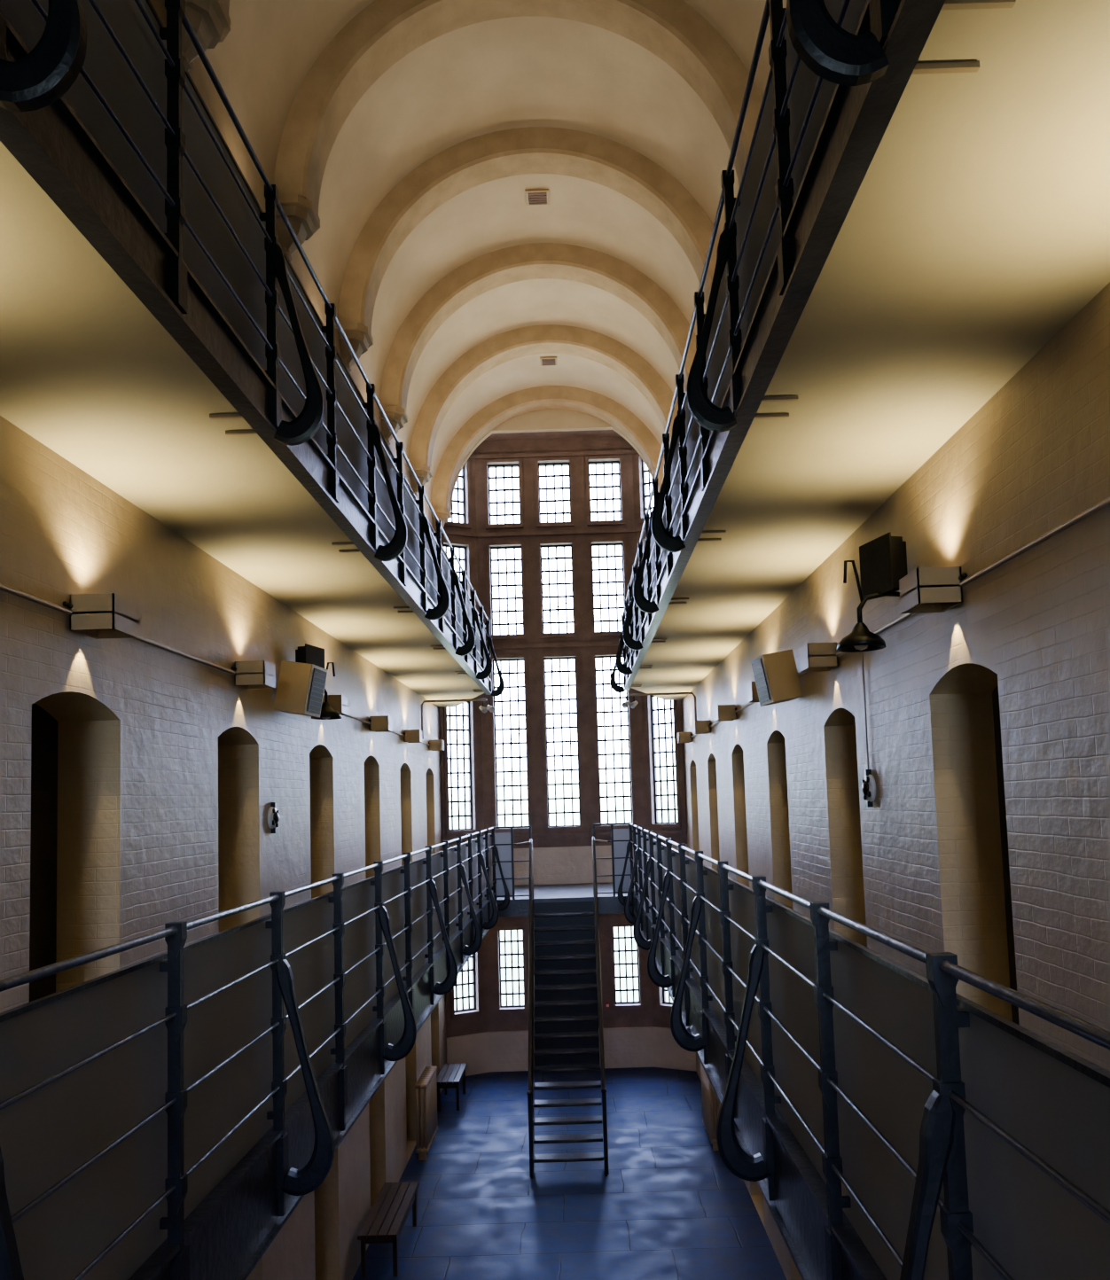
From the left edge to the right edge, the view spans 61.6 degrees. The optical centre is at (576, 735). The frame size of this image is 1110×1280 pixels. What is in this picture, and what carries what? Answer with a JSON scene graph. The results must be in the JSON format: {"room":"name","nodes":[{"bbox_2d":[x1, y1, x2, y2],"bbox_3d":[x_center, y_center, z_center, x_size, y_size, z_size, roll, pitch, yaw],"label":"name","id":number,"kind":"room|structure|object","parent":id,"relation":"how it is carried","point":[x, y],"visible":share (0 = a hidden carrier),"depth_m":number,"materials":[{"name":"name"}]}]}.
{"room":"prison interior","nodes":[
{"label":"prison interior","id":0,"kind":"room"},
{"bbox_2d":[0,0,446,1279],"bbox_3d":[-2.572,0.149,4.205,0.330,9.890,24.400,-2,-4,0],"label":"wall","id":1,"kind":"structure","parent":0,"point":[170,770],"depth_m":5.75,"materials":[{"name":"brick"}]},
{"bbox_2d":[29,702,58,1001],"bbox_3d":[-2.725,0.824,4.459,0.120,2.090,0.900,-2,-4,0],"label":"door","id":2,"kind":"structure","parent":1,"relation":"in","point":[43,829],"depth_m":4.75,"materials":[{"name":"paint"}]},
{"bbox_2d":[62,593,138,639],"bbox_3d":[-2.317,-0.583,4.532,0.225,0.170,0.300,-2,-4,0],"label":"wall sconce","id":3,"kind":"object","parent":1,"relation":"attached to","point":[105,615],"visible":1,"depth_m":4.44,"materials":[{"name":"beige metal"}]},
{"bbox_2d":[0,583,429,745],"bbox_3d":[-2.416,-0.602,4.213,0.026,0.026,24.290,-2,-4,0],"label":"conduit","id":4,"kind":"object","parent":1,"relation":"attached to","point":[9,589],"visible":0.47,"depth_m":5.20,"materials":[{"name":"beige metal"}]},
{"bbox_2d":[0,9,491,707],"bbox_3d":[-1.887,-1.405,4.263,1.134,0.218,24.290,-2,-4,0],"label":"walkway","id":5,"kind":"object","parent":1,"relation":"attached to","point":[167,409],"visible":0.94,"depth_m":3.91,"materials":[{"name":"paint"}]},
{"bbox_2d":[231,660,275,689],"bbox_3d":[-2.312,-0.434,6.657,0.225,0.170,0.300,-2,-4,0],"label":"wall sconce","id":6,"kind":"object","parent":1,"relation":"attached to","point":[250,675],"visible":1,"depth_m":6.56,"materials":[{"name":"beige metal"}]},
{"bbox_2d":[267,802,279,833],"bbox_3d":[-2.361,0.644,7.278,0.060,0.240,0.180,-2,-4,0],"label":"bell","id":7,"kind":"object","parent":1,"relation":"attached to","point":[273,815],"visible":1,"depth_m":7.24,"materials":[{"name":"white metal"}]},
{"bbox_2d":[273,660,327,718],"bbox_3d":[-2.242,-0.373,7.549,0.354,0.448,0.291,-2,-4,9],"label":"wall speaker","id":8,"kind":"object","parent":1,"relation":"attached to","point":[300,686],"visible":1,"depth_m":7.42,"materials":[{"name":"beige plastic"}]},
{"bbox_2d":[295,643,324,668],"bbox_3d":[-2.318,-0.603,7.978,0.180,0.310,0.290,-3,-4,16],"label":"floodlight","id":9,"kind":"object","parent":1,"relation":"attached to","point":[309,654],"visible":0.4,"depth_m":7.89,"materials":[{"name":"black metal"}]},
{"bbox_2d":[127,889,495,1279],"bbox_3d":[-1.784,1.866,4.034,1.134,0.378,24.290,-2,-4,0],"label":"gallery walkway","id":10,"kind":"object","parent":1,"relation":"attached to","point":[230,1229],"visible":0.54,"depth_m":3.80,"materials":[{"name":"grey metal"}]},
{"bbox_2d":[0,826,509,1279],"bbox_3d":[-1.177,1.262,2.974,0.288,1.332,22.095,-2,-4,0],"label":"gallery railing","id":11,"kind":"object","parent":10,"relation":"attached to","point":[128,1094],"depth_m":3.16,"materials":[{"name":"black metal"}]},
{"bbox_2d":[491,881,632,916],"bbox_3d":[-0.187,2.651,15.233,2.760,0.250,2.600,-2,-4,0],"label":"landing","id":12,"kind":"object","parent":10,"relation":"attached to","point":[607,903],"depth_m":14.26,"materials":[{"name":"metal"}]},
{"bbox_2d":[494,825,534,899],"bbox_3d":[-0.950,2.039,13.989,0.606,1.344,0.091,-2,-4,5],"label":"landing railing","id":13,"kind":"object","parent":12,"relation":"on","point":[503,841],"visible":0.68,"depth_m":14.02,"materials":[{"name":"black metal"}]},
{"bbox_2d":[592,822,630,896],"bbox_3d":[0.536,1.993,13.989,0.606,1.344,0.091,-1,-4,-5],"label":"landing railing","id":14,"kind":"object","parent":12,"relation":"on","point":[620,838],"visible":0.7,"depth_m":14.02,"materials":[{"name":"black metal"}]},
{"bbox_2d":[311,662,341,719],"bbox_3d":[-2.237,-0.384,8.101,0.367,0.495,0.260,-2,-4,0],"label":"lamp","id":15,"kind":"object","parent":1,"relation":"attached to","point":[327,712],"visible":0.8,"depth_m":8.06,"materials":[{"name":"black metal"}]},
{"bbox_2d":[321,694,348,715],"bbox_3d":[-2.308,-0.286,8.781,0.225,0.170,0.300,-2,-4,0],"label":"wall sconce","id":16,"kind":"object","parent":1,"relation":"attached to","point":[339,703],"visible":0.51,"depth_m":8.69,"materials":[{"name":"beige metal"}]},
{"bbox_2d":[368,715,392,732],"bbox_3d":[-2.303,-0.138,10.906,0.225,0.170,0.300,-2,-4,0],"label":"wall sconce","id":17,"kind":"object","parent":1,"relation":"attached to","point":[378,723],"visible":1,"depth_m":10.81,"materials":[{"name":"beige metal"}]},
{"bbox_2d":[403,729,422,742],"bbox_3d":[-2.298,0.011,13.031,0.225,0.170,0.300,-2,-4,0],"label":"wall sconce","id":18,"kind":"object","parent":1,"relation":"attached to","point":[411,736],"visible":0.99,"depth_m":12.93,"materials":[{"name":"beige metal"}]},
{"bbox_2d":[428,739,444,750],"bbox_3d":[-2.294,0.160,15.156,0.225,0.170,0.300,-2,-4,0],"label":"wall sconce","id":19,"kind":"object","parent":1,"relation":"attached to","point":[435,745],"visible":1,"depth_m":15.06,"materials":[{"name":"beige metal"}]},
{"bbox_2d":[420,698,486,739],"bbox_3d":[-1.893,-0.259,14.357,1.028,0.598,0.036,-2,-4,0],"label":"pipe","id":20,"kind":"object","parent":1,"relation":"attached to","point":[466,699],"visible":0.9,"depth_m":14.36,"materials":[{"name":"beige metal"}]},
{"bbox_2d":[478,700,494,713],"bbox_3d":[-1.394,-0.440,14.365,0.277,0.191,0.123,-3,-4,23],"label":"cluster","id":21,"kind":"object","parent":20,"relation":"attached to","point":[483,709],"visible":1,"depth_m":14.35,"materials":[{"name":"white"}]},
{"bbox_2d":[439,451,488,1038],"bbox_3d":[-2.135,0.250,16.738,1.032,11.470,0.300,0,-4,-26],"label":"wall","id":22,"kind":"structure","parent":0,"point":[466,1026],"depth_m":16.66,"materials":[{"name":"stone"}]},
{"bbox_2d":[440,538,472,598],"bbox_3d":[-2.202,-2.623,16.860,0.590,1.790,0.240,0,-4,-26],"label":"window","id":23,"kind":"structure","parent":22,"relation":"in","point":[468,544],"depth_m":16.93,"materials":[{"name":"metal"}]},
{"bbox_2d":[444,459,471,528],"bbox_3d":[-2.258,-4.417,16.986,0.590,1.290,0.240,0,-4,-26],"label":"window","id":24,"kind":"structure","parent":22,"relation":"in","point":[467,525],"depth_m":17.04,"materials":[{"name":"metal"}]},
{"bbox_2d":[443,697,478,835],"bbox_3d":[-2.114,0.164,16.665,0.590,3.200,0.240,0,-4,-26],"label":"window","id":25,"kind":"structure","parent":22,"relation":"in","point":[448,831],"depth_m":16.68,"materials":[{"name":"metal"}]},
{"bbox_2d":[450,947,482,1019],"bbox_3d":[-1.988,4.173,16.385,0.550,1.500,0.240,0,-4,-26],"label":"window","id":26,"kind":"structure","parent":22,"relation":"in","point":[479,1011],"depth_m":16.41,"materials":[{"name":"glass"}]},
{"bbox_2d":[204,0,787,505],"bbox_3d":[-0.460,-6.053,4.584,4.880,2.440,24.300,-2,-4,0],"label":"ceiling","id":27,"kind":"structure","parent":0,"point":[462,84],"depth_m":9.70,"materials":[{"name":"beige paint"}]},
{"bbox_2d":[525,188,549,205],"bbox_3d":[-0.474,-6.491,11.231,0.280,0.040,0.260,-2,-4,0],"label":"ceiling vent","id":28,"kind":"object","parent":27,"relation":"in","point":[534,197],"depth_m":11.20,"materials":[{"name":"beige metal"}]},
{"bbox_2d":[539,356,557,366],"bbox_3d":[-0.465,-6.198,15.421,0.280,0.040,0.260,-2,-4,0],"label":"ceiling vent","id":29,"kind":"object","parent":27,"relation":"in","point":[544,361],"depth_m":15.37,"materials":[{"name":"beige metal"}]},
{"bbox_2d":[483,429,621,440],"bbox_3d":[-0.444,-5.531,17.289,5.000,0.130,0.880,-2,-4,0],"label":"ceiling","id":30,"kind":"structure","parent":0,"point":[596,433],"depth_m":17.02,"materials":[{"name":"paint"}]},
{"bbox_2d":[474,437,652,1031],"bbox_3d":[-0.264,0.205,16.927,3.140,11.470,0.300,-2,-4,0],"label":"window frame","id":31,"kind":"structure","parent":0,"point":[612,1018],"depth_m":16.88,"materials":[{"name":"wood"}]},
{"bbox_2d":[483,458,523,529],"bbox_3d":[-1.340,-4.433,17.174,0.690,1.290,0.240,-2,-4,0],"label":"window","id":32,"kind":"structure","parent":31,"relation":"in","point":[488,526],"depth_m":17.16,"materials":[{"name":"metal"}]},
{"bbox_2d":[485,541,526,639],"bbox_3d":[-1.284,-2.638,17.048,0.690,1.790,0.240,-2,-4,0],"label":"window","id":33,"kind":"structure","parent":31,"relation":"in","point":[489,573],"depth_m":17.08,"materials":[{"name":"metal"}]},
{"bbox_2d":[490,654,531,833],"bbox_3d":[-1.196,0.148,16.853,0.690,3.200,0.240,-2,-4,0],"label":"window","id":34,"kind":"structure","parent":31,"relation":"in","point":[511,658],"depth_m":16.86,"materials":[{"name":"metal"}]},
{"bbox_2d":[494,926,528,1014],"bbox_3d":[-1.160,4.160,16.573,0.550,1.500,0.240,-2,-4,0],"label":"window","id":35,"kind":"structure","parent":31,"relation":"in","point":[501,1009],"depth_m":16.57,"materials":[{"name":"glass"}]},
{"bbox_2d":[534,456,574,527],"bbox_3d":[-0.410,-4.462,17.174,0.690,1.290,0.240,-2,-4,0],"label":"window","id":36,"kind":"structure","parent":31,"relation":"in","point":[571,523],"depth_m":17.18,"materials":[{"name":"metal"}]},
{"bbox_2d":[537,539,577,638],"bbox_3d":[-0.354,-2.667,17.048,0.690,1.790,0.240,-2,-4,0],"label":"window","id":37,"kind":"structure","parent":31,"relation":"in","point":[574,634],"depth_m":17.08,"materials":[{"name":"metal"}]},
{"bbox_2d":[540,653,584,831],"bbox_3d":[-0.266,0.119,16.853,0.690,3.200,0.240,-2,-4,0],"label":"window","id":38,"kind":"structure","parent":31,"relation":"in","point":[554,656],"depth_m":16.86,"materials":[{"name":"metal"}]},
{"bbox_2d":[585,455,624,525],"bbox_3d":[0.519,-4.491,17.174,0.690,1.290,0.240,-2,-4,0],"label":"window","id":39,"kind":"structure","parent":31,"relation":"in","point":[620,486],"depth_m":17.17,"materials":[{"name":"metal"}]},
{"bbox_2d":[604,1001,609,1007],"bbox_3d":[0.539,4.751,16.402,0.080,0.080,0.110,-2,-4,0],"label":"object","id":40,"kind":"object","parent":31,"relation":"attached to","point":[607,1003],"visible":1,"depth_m":16.36,"materials":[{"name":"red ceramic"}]},
{"bbox_2d":[587,538,627,636],"bbox_3d":[0.576,-2.697,17.048,0.690,1.790,0.240,-2,-4,0],"label":"window","id":41,"kind":"structure","parent":31,"relation":"in","point":[624,581],"depth_m":17.09,"materials":[{"name":"metal"}]},
{"bbox_2d":[591,651,636,829],"bbox_3d":[0.663,0.090,16.853,0.690,3.200,0.240,-2,-4,0],"label":"window","id":42,"kind":"structure","parent":31,"relation":"in","point":[610,654],"depth_m":16.86,"materials":[{"name":"metal"}]},
{"bbox_2d":[609,922,643,1010],"bbox_3d":[0.879,4.096,16.573,0.550,1.500,0.240,-2,-4,0],"label":"window","id":43,"kind":"structure","parent":31,"relation":"in","point":[616,1005],"depth_m":16.60,"materials":[{"name":"glass"}]},
{"bbox_2d":[438,409,696,1069],"bbox_3d":[-0.276,-0.197,16.414,5.500,12.700,0.120,-2,-4,0],"label":"wall","id":44,"kind":"structure","parent":0,"point":[545,420],"depth_m":16.74,"materials":[{"name":"beige paint"}]},
{"bbox_2d":[440,449,686,842],"bbox_3d":[-0.309,-1.699,16.721,4.367,7.050,0.441,-2,-4,0],"label":"trim","id":45,"kind":"structure","parent":44,"relation":"attached to","point":[630,451],"depth_m":17.00,"materials":[{"name":"wood"}]},
{"bbox_2d":[446,843,696,1076],"bbox_3d":[-0.133,3.914,16.324,4.367,3.880,0.450,-2,-4,0],"label":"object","id":46,"kind":"structure","parent":44,"relation":"attached to","point":[642,1046],"depth_m":16.35,"materials":[{"name":"beige paint"}]},
{"bbox_2d":[352,1067,786,1279],"bbox_3d":[-0.110,5.112,4.204,5.280,0.200,25.700,-2,-4,0],"label":"floor","id":47,"kind":"structure","parent":0,"point":[667,1205],"depth_m":11.13,"materials":[{"name":"stone"}]},
{"bbox_2d":[357,1181,418,1277],"bbox_3d":[-1.986,5.249,9.912,0.390,0.440,1.300,-2,-4,0],"label":"wooden bench","id":48,"kind":"object","parent":47,"relation":"on","point":[386,1220],"visible":1,"depth_m":9.71,"materials":[{"name":"brown wood"}]},
{"bbox_2d":[414,1065,437,1160],"bbox_3d":[-2.068,5.185,12.849,0.154,0.982,0.950,-2,-4,0],"label":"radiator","id":49,"kind":"object","parent":47,"relation":"on","point":[426,1127],"visible":1,"depth_m":12.49,"materials":[{"name":"beige metal"}]},
{"bbox_2d":[436,1062,466,1111],"bbox_3d":[-1.986,5.578,14.751,0.370,0.460,1.000,-2,-4,0],"label":"wooden bench","id":50,"kind":"object","parent":47,"relation":"on","point":[450,1075],"visible":0.94,"depth_m":14.55,"materials":[{"name":"brown wood"}]},
{"bbox_2d":[526,836,608,1178],"bbox_3d":[-0.159,3.535,12.823,1.013,4.150,2.075,-2,-4,0],"label":"staircase","id":51,"kind":"structure","parent":47,"relation":"on","point":[564,1020],"depth_m":12.88,"materials":[{"name":"metal"}]},
{"bbox_2d":[700,1061,720,1150],"bbox_3d":[1.850,5.062,12.849,0.154,0.982,0.950,-2,-4,0],"label":"radiator","id":52,"kind":"object","parent":47,"relation":"on","point":[711,1104],"visible":0.53,"depth_m":12.49,"materials":[{"name":"beige metal"}]},
{"bbox_2d":[632,446,686,1028],"bbox_3d":[1.606,0.133,16.738,1.032,11.470,0.300,-4,-4,26],"label":"wall","id":53,"kind":"structure","parent":0,"point":[660,1018],"depth_m":16.57,"materials":[{"name":"stone"}]},
{"bbox_2d":[639,536,645,553],"bbox_3d":[1.468,-2.737,16.873,0.590,1.790,0.240,-4,-4,26],"label":"window","id":54,"kind":"structure","parent":53,"relation":"in","point":[643,537],"depth_m":16.97,"materials":[{"name":"metal"}]},
{"bbox_2d":[635,453,653,522],"bbox_3d":[1.412,-4.532,16.998,0.590,1.290,0.240,-4,-4,26],"label":"window","id":55,"kind":"structure","parent":53,"relation":"in","point":[640,519],"depth_m":17.07,"materials":[{"name":"metal"}]},
{"bbox_2d":[644,695,681,827],"bbox_3d":[1.556,0.050,16.678,0.590,3.200,0.240,-4,-4,26],"label":"window","id":56,"kind":"structure","parent":53,"relation":"in","point":[675,824],"depth_m":16.70,"materials":[{"name":"metal"}]},
{"bbox_2d":[655,985,672,1010],"bbox_3d":[1.682,4.058,16.397,0.550,1.500,0.240,-4,-4,26],"label":"window","id":57,"kind":"structure","parent":53,"relation":"in","point":[667,1007],"depth_m":16.38,"materials":[{"name":"metal"}]},
{"bbox_2d":[681,281,1109,1279],"bbox_3d":[2.036,0.005,4.205,0.330,9.890,24.400,-2,-4,0],"label":"wall","id":58,"kind":"structure","parent":0,"point":[774,792],"depth_m":4.82,"materials":[{"name":"brick"}]},
{"bbox_2d":[163,0,762,532],"bbox_3d":[-0.444,-5.535,7.054,4.400,2.630,19.346,-2,-4,0],"label":"arches","id":59,"kind":"structure","parent":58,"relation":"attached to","point":[383,33],"depth_m":10.06,"materials":[{"name":"paint"}]},
{"bbox_2d":[629,691,696,720],"bbox_3d":[1.333,-0.360,14.357,1.028,0.598,0.036,-2,-4,0],"label":"pipe","id":60,"kind":"object","parent":58,"relation":"attached to","point":[691,692],"visible":0.84,"depth_m":14.36,"materials":[{"name":"beige metal"}]},
{"bbox_2d":[621,695,637,708],"bbox_3d":[0.824,-0.509,14.365,0.278,0.192,0.124,0,-4,-23],"label":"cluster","id":61,"kind":"object","parent":60,"relation":"attached to","point":[632,705],"visible":1,"depth_m":14.34,"materials":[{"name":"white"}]},
{"bbox_2d":[676,731,692,743],"bbox_3d":[1.759,0.032,15.156,0.225,0.170,0.300,-2,-4,0],"label":"wall sconce","id":62,"kind":"object","parent":58,"relation":"attached to","point":[684,737],"visible":0.99,"depth_m":15.06,"materials":[{"name":"beige metal"}]},
{"bbox_2d":[692,719,710,733],"bbox_3d":[1.755,-0.116,13.031,0.225,0.170,0.300,-2,-4,0],"label":"wall sconce","id":63,"kind":"object","parent":58,"relation":"attached to","point":[699,727],"visible":1,"depth_m":12.93,"materials":[{"name":"beige metal"}]},
{"bbox_2d":[714,704,737,721],"bbox_3d":[1.750,-0.265,10.906,0.225,0.170,0.300,-2,-4,0],"label":"wall sconce","id":64,"kind":"object","parent":58,"relation":"attached to","point":[722,713],"visible":1,"depth_m":10.81,"materials":[{"name":"beige metal"}]},
{"bbox_2d":[746,681,759,702],"bbox_3d":[1.745,-0.413,8.781,0.225,0.170,0.300,-2,-4,0],"label":"wall sconce","id":65,"kind":"object","parent":58,"relation":"attached to","point":[752,690],"visible":0.22,"depth_m":8.71,"materials":[{"name":"beige metal"}]},
{"bbox_2d":[631,885,886,1279],"bbox_3d":[1.358,1.767,4.034,1.134,0.378,24.290,-2,-4,0],"label":"gallery walkway","id":66,"kind":"object","parent":58,"relation":"attached to","point":[799,1210],"visible":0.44,"depth_m":3.68,"materials":[{"name":"grey metal"}]},
{"bbox_2d":[617,821,1109,1279],"bbox_3d":[0.714,1.203,2.974,0.288,1.332,22.095,-2,-4,0],"label":"gallery railing","id":67,"kind":"object","parent":66,"relation":"attached to","point":[956,1139],"depth_m":2.44,"materials":[{"name":"black metal"}]},
{"bbox_2d":[750,648,802,706],"bbox_3d":[1.675,-0.479,7.799,0.354,0.448,0.291,-1,-4,-9],"label":"wall speaker","id":68,"kind":"object","parent":58,"relation":"attached to","point":[776,676],"visible":1,"depth_m":7.67,"materials":[{"name":"beige plastic"}]},
{"bbox_2d":[798,642,838,671],"bbox_3d":[1.741,-0.562,6.657,0.225,0.170,0.300,-2,-4,0],"label":"wall sconce","id":69,"kind":"object","parent":58,"relation":"attached to","point":[814,657],"visible":0.88,"depth_m":6.56,"materials":[{"name":"beige metal"}]},
{"bbox_2d":[623,0,1109,700],"bbox_3d":[1.255,-1.503,4.263,1.134,0.218,24.290,-2,-4,0],"label":"walkway","id":70,"kind":"object","parent":58,"relation":"attached to","point":[948,218],"visible":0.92,"depth_m":3.18,"materials":[{"name":"paint"}]},
{"bbox_2d":[836,560,899,652],"bbox_3d":[1.632,-0.715,5.109,0.427,0.495,0.260,-2,-4,0],"label":"lamp","id":71,"kind":"object","parent":58,"relation":"attached to","point":[861,639],"visible":0.94,"depth_m":5.08,"materials":[{"name":"black metal"}]},
{"bbox_2d":[861,651,875,807],"bbox_3d":[1.839,-0.067,5.965,0.060,1.050,0.180,-2,-4,0],"label":"cord","id":72,"kind":"object","parent":58,"relation":"attached to","point":[868,784],"visible":1,"depth_m":5.92,"materials":[{"name":"white plastic"}]},
{"bbox_2d":[858,531,907,597],"bbox_3d":[1.730,-0.927,5.154,0.180,0.310,0.290,-1,-4,-16],"label":"floodlight","id":73,"kind":"object","parent":58,"relation":"attached to","point":[883,559],"visible":0.86,"depth_m":5.06,"materials":[{"name":"black metal"}]},
{"bbox_2d":[690,496,1109,737],"bbox_3d":[1.834,-0.736,4.213,0.026,0.026,24.290,-2,-4,0],"label":"conduit","id":74,"kind":"object","parent":58,"relation":"attached to","point":[1104,503],"visible":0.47,"depth_m":3.83,"materials":[{"name":"beige metal"}]},
{"bbox_2d":[898,566,967,613],"bbox_3d":[1.736,-0.710,4.532,0.225,0.170,0.300,-2,-4,0],"label":"wall sconce","id":75,"kind":"object","parent":58,"relation":"attached to","point":[924,589],"visible":1,"depth_m":4.44,"materials":[{"name":"beige metal"}]},
{"bbox_2d":[991,684,1019,1024],"bbox_3d":[2.232,0.668,4.459,0.120,2.090,0.900,-2,-4,0],"label":"door","id":76,"kind":"structure","parent":58,"relation":"in","point":[995,693],"depth_m":4.83,"materials":[{"name":"paint"}]},
{"bbox_3d":[-0.332,-1.956,-8.032,5.280,12.400,0.300,-2,-4,0],"label":"wall","id":77,"kind":"structure","parent":0,"visible":0},
{"bbox_2d":[0,0,504,696],"bbox_3d":[-1.662,-1.857,4.251,1.055,1.184,24.206,-2,-4,0],"label":"gallery railing","id":78,"kind":"object","parent":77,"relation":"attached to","point":[123,73],"visible":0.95,"depth_m":3.67,"materials":[{"name":"black metal"}]},
{"bbox_2d":[609,0,894,693],"bbox_3d":[1.003,-1.941,4.251,1.055,1.184,24.206,-2,-4,0],"label":"gallery railing","id":79,"kind":"object","parent":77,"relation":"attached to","point":[814,48],"visible":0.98,"depth_m":3.88,"materials":[{"name":"black metal"}]}
]}

